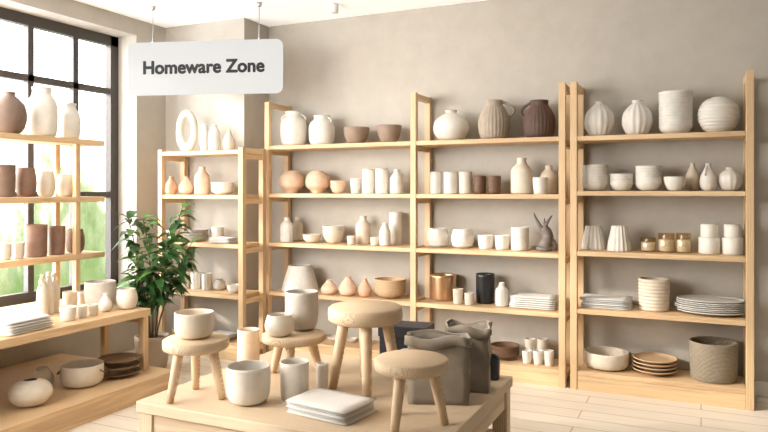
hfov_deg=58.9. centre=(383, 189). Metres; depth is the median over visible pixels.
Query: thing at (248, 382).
stone planter
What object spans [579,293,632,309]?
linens
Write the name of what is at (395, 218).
vase
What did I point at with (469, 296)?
cup
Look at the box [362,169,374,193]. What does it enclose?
canister
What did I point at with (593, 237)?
vase
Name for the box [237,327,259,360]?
vase
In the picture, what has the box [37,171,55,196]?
cup
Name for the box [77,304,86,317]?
cup
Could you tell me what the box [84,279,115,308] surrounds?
planter
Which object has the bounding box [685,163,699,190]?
vase
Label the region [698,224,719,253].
cups
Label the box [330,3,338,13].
light
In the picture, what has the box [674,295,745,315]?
plates
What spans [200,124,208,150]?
vase
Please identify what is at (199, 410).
display table
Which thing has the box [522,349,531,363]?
cup
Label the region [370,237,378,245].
cup
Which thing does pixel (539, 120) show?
jug
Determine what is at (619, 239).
vase
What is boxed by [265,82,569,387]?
shelving
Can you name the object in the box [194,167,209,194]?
terracotta vase
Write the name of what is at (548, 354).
cup
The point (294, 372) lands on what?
mug
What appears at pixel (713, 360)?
basket
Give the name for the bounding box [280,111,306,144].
jug
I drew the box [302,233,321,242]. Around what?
bowl
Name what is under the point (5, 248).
cup
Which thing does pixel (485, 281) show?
vase
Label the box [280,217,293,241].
bottle
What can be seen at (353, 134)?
bowl
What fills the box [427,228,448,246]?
pot
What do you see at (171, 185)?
terracotta vase
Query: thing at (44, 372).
jug
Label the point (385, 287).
wooden bowls
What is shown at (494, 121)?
jug
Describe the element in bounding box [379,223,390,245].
vase
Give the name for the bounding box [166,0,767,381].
wall
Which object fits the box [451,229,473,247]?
pot
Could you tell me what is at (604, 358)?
bowl
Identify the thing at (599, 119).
vase
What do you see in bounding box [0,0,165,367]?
wall
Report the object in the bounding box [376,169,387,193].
canister
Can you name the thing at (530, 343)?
cup
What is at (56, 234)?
clay vase
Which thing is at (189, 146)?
ring vase
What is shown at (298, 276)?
planter
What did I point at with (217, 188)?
bowls
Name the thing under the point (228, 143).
vase
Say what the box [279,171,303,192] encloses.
terracotta vase
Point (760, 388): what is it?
baseboard
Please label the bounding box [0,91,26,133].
vase
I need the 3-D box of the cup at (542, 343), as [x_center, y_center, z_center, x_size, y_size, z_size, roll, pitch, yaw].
[1.163,1.166,4.980,0.081,0.156,0.081,0,0,25]
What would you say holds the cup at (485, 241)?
in the shelving at (556, 375)
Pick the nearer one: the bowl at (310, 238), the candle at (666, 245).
the candle at (666, 245)
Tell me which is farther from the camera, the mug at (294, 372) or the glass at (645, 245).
the glass at (645, 245)
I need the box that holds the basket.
[689,336,737,383]
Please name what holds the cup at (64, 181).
in the shelving at (67, 408)
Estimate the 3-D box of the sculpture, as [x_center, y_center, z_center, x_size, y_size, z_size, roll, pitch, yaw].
[1.165,0.302,4.906,0.129,0.273,0.124,0,0,-29]
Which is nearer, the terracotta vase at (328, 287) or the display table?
the display table
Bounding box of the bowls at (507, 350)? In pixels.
[491,341,519,359]
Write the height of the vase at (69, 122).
0.265 m
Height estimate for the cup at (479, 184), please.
0.136 m
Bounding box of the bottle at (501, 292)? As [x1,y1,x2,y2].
[495,282,507,306]
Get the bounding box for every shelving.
[0,132,170,431]
[158,147,265,360]
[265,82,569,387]
[570,70,753,410]
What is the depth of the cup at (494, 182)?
5.02 m
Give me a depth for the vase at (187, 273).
5.80 m
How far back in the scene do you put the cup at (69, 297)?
4.63 m
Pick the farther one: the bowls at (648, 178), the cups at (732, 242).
the bowls at (648, 178)
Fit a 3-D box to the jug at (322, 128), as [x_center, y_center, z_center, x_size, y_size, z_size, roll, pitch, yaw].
[-0.518,-0.497,5.687,0.220,0.251,0.220,0,0,36]
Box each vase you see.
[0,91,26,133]
[7,377,52,406]
[25,224,47,256]
[26,86,57,136]
[48,226,65,254]
[58,103,80,138]
[65,229,84,252]
[99,293,111,311]
[116,287,137,308]
[166,176,177,193]
[176,110,197,150]
[178,176,193,194]
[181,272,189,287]
[191,272,200,288]
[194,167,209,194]
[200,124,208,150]
[202,273,211,289]
[208,124,220,150]
[222,129,234,149]
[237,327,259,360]
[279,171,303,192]
[305,171,329,192]
[321,279,337,294]
[339,276,356,295]
[356,216,370,243]
[358,278,371,296]
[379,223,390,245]
[433,110,468,139]
[476,272,494,303]
[511,158,532,193]
[540,165,556,193]
[581,225,605,249]
[584,101,613,135]
[607,225,631,251]
[622,100,652,134]
[638,277,669,311]
[658,90,692,132]
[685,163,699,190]
[697,96,739,131]
[717,167,741,190]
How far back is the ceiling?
5.51 m
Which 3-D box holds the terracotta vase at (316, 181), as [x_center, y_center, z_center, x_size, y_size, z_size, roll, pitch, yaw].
[-0.558,-0.066,5.705,0.201,0.189,0.201,0,0,25]
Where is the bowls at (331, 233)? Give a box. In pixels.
[322,225,344,242]
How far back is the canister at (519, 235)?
4.92 m
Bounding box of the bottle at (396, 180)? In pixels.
[390,169,402,193]
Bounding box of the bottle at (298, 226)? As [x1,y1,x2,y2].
[293,217,302,240]
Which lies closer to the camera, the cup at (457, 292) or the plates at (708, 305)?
the plates at (708, 305)
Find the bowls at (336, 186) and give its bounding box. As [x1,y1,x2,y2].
[330,181,346,192]
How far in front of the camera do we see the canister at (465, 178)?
5.11 m
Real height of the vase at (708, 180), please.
0.179 m
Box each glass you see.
[641,241,655,250]
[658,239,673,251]
[676,239,690,251]
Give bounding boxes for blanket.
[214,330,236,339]
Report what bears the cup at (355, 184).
in the shelving at (556, 375)
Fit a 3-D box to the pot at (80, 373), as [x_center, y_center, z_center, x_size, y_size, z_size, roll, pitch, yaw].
[-1.905,1.161,4.293,0.276,0.134,0.256,0,0,25]
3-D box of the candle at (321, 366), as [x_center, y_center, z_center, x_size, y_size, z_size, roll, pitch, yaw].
[-0.294,0.891,3.243,0.059,0.135,0.059,0,0,25]
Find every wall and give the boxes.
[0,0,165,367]
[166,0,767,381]
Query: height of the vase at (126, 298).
0.135 m
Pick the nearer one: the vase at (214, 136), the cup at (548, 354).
the cup at (548, 354)
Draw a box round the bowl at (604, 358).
[584,346,628,370]
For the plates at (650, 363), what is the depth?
4.57 m
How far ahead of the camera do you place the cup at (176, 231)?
5.84 m
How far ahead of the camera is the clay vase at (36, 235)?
4.74 m
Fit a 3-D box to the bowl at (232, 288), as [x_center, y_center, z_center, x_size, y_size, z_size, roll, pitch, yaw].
[-1.226,0.804,5.548,0.114,0.069,0.114,0,0,25]
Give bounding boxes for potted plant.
[111,202,202,367]
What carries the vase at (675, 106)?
in the shelving at (679, 386)
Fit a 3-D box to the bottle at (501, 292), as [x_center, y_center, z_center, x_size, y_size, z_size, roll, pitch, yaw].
[0.862,0.762,4.977,0.094,0.173,0.094,0,0,-43]
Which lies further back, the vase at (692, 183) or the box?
the vase at (692, 183)
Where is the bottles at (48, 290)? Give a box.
[36,272,59,314]
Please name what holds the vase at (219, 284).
in the shelving at (243, 153)
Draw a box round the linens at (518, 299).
[509,292,558,309]
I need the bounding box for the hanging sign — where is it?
[128,2,282,95]
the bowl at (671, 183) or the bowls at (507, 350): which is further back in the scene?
the bowls at (507, 350)
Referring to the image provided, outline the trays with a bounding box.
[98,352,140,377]
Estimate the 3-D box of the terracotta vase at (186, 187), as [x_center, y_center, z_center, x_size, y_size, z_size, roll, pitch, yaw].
[-1.693,-0.039,5.821,0.128,0.156,0.128,0,0,25]
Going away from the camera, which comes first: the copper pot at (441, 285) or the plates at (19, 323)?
the plates at (19, 323)
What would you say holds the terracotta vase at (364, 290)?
in the shelving at (556, 375)
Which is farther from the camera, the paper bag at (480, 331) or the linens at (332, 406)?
the paper bag at (480, 331)
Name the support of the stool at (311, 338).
on the display table
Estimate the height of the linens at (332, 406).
0.055 m
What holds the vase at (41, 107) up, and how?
on the shelving at (67, 408)
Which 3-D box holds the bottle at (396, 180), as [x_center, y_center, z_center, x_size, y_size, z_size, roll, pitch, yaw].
[0.101,-0.068,5.398,0.104,0.193,0.104,0,0,25]
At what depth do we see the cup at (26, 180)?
4.67 m
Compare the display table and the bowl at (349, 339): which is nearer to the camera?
the display table
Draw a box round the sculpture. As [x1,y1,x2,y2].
[533,213,556,250]
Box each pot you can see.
[57,359,107,387]
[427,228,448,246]
[429,273,455,300]
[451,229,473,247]
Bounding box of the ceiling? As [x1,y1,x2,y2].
[75,0,483,27]
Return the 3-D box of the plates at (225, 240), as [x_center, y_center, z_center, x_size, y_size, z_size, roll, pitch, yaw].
[-1.307,0.410,5.560,0.213,0.048,0.163,0,0,25]
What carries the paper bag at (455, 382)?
on the display table
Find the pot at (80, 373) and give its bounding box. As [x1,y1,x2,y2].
[57,359,107,387]
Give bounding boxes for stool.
[162,332,228,403]
[262,328,325,372]
[328,300,402,397]
[374,349,448,431]
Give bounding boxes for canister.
[211,227,223,237]
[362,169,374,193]
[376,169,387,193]
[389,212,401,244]
[430,172,441,193]
[444,172,457,193]
[459,172,471,193]
[511,227,528,250]
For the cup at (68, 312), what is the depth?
4.18 m
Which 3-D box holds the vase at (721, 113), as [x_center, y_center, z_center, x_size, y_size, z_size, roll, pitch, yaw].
[2.179,-0.486,4.429,0.250,0.236,0.250,0,0,-33]
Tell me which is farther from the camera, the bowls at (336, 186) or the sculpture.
the bowls at (336, 186)
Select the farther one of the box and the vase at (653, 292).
the vase at (653, 292)
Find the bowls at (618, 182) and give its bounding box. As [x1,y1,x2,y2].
[610,174,632,190]
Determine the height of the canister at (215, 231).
0.118 m
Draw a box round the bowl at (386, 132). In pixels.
[377,124,400,141]
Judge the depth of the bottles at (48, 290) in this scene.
4.41 m
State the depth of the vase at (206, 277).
5.69 m
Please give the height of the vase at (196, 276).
0.141 m
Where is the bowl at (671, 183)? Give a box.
[664,177,686,190]
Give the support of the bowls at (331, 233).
in the shelving at (556, 375)
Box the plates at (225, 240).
[209,237,237,243]
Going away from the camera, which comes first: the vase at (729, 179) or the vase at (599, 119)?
the vase at (729, 179)
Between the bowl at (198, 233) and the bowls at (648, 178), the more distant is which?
the bowl at (198, 233)
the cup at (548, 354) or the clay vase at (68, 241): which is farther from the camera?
the clay vase at (68, 241)
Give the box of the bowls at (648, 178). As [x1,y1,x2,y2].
[635,165,661,190]
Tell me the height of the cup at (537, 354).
0.098 m
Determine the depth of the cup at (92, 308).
4.37 m
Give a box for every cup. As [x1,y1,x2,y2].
[0,165,15,196]
[0,243,11,259]
[12,242,24,258]
[16,168,36,196]
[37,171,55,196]
[56,174,71,196]
[59,305,76,320]
[62,290,77,305]
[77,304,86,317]
[78,291,84,304]
[88,303,97,315]
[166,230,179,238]
[347,236,355,244]
[350,179,360,193]
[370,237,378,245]
[453,288,462,303]
[464,292,473,304]
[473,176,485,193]
[478,235,493,248]
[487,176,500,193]
[490,354,499,380]
[495,235,509,249]
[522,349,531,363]
[525,337,535,359]
[533,177,547,193]
[533,349,542,364]
[537,337,547,360]
[544,349,553,365]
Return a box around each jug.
[31,365,53,383]
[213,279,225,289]
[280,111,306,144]
[309,115,334,143]
[478,99,514,138]
[520,99,555,136]
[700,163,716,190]
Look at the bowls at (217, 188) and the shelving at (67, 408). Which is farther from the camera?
the bowls at (217, 188)
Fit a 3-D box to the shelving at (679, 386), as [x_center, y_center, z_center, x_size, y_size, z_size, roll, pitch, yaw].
[1.848,0.310,4.572,1.109,2.100,0.340,0,0,25]
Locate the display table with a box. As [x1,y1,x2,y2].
[136,349,512,431]
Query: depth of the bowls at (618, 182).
4.62 m
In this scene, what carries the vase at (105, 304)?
in the shelving at (67, 408)
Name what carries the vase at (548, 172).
in the shelving at (556, 375)
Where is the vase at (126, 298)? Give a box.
[116,287,137,308]
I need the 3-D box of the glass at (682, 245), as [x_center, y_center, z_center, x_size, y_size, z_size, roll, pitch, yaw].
[1.990,0.350,4.517,0.096,0.130,0.096,0,0,25]
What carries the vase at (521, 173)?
in the shelving at (556, 375)
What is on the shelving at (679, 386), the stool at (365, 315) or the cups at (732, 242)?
the cups at (732, 242)
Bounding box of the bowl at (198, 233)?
[183,229,208,241]
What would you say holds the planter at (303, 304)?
on the stool at (311, 338)
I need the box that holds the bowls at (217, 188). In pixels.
[211,183,234,194]
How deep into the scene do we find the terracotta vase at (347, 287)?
5.43 m
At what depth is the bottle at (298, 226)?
5.86 m
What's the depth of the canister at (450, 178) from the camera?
5.16 m
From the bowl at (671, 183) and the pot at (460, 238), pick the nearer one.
the bowl at (671, 183)
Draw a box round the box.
[378,320,433,353]
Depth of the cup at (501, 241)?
4.99 m
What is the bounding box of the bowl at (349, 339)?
[347,337,357,341]
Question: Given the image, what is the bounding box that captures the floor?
[64,349,767,431]
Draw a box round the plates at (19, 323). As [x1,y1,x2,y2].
[0,312,53,335]
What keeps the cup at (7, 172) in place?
in the shelving at (67, 408)
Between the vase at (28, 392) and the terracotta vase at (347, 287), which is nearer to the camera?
the vase at (28, 392)
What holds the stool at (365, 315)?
on the display table
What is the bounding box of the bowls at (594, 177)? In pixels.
[582,164,607,190]
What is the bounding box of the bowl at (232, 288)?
[227,283,237,292]
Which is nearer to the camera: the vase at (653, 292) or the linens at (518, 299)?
the vase at (653, 292)
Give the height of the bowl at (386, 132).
0.144 m
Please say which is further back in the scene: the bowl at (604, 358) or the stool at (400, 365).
the bowl at (604, 358)
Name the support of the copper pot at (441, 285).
in the shelving at (556, 375)
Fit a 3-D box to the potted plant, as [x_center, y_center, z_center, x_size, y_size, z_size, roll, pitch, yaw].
[-1.731,0.724,5.223,0.848,1.270,0.652,0,0,25]
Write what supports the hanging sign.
hanging from the ceiling
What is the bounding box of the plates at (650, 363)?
[632,352,677,375]
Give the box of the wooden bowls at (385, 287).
[374,277,405,297]
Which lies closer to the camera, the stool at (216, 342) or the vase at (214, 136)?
the stool at (216, 342)
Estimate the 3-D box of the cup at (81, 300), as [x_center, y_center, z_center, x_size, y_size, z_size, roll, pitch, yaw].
[-2.108,0.760,4.779,0.082,0.097,0.082,0,0,25]
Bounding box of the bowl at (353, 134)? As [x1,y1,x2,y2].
[344,126,368,142]
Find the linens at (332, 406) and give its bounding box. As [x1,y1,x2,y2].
[285,388,375,425]
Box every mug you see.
[280,357,308,400]
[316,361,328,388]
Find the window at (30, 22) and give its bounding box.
[0,7,117,307]
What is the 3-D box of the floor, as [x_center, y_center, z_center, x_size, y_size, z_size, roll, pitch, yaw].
[-0.372,1.390,-0.207,8.900,0.060,11.310,0,0,25]
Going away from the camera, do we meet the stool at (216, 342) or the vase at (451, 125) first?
the stool at (216, 342)
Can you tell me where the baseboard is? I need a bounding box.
[754,381,767,397]
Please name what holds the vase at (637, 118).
in the shelving at (679, 386)
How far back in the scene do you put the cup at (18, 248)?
4.64 m
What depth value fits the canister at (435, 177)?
5.22 m
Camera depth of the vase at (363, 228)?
5.53 m
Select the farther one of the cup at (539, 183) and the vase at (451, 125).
the vase at (451, 125)
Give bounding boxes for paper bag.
[404,329,471,405]
[445,318,492,393]
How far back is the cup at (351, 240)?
5.45 m
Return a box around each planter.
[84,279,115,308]
[226,360,270,405]
[282,264,318,291]
[285,289,318,330]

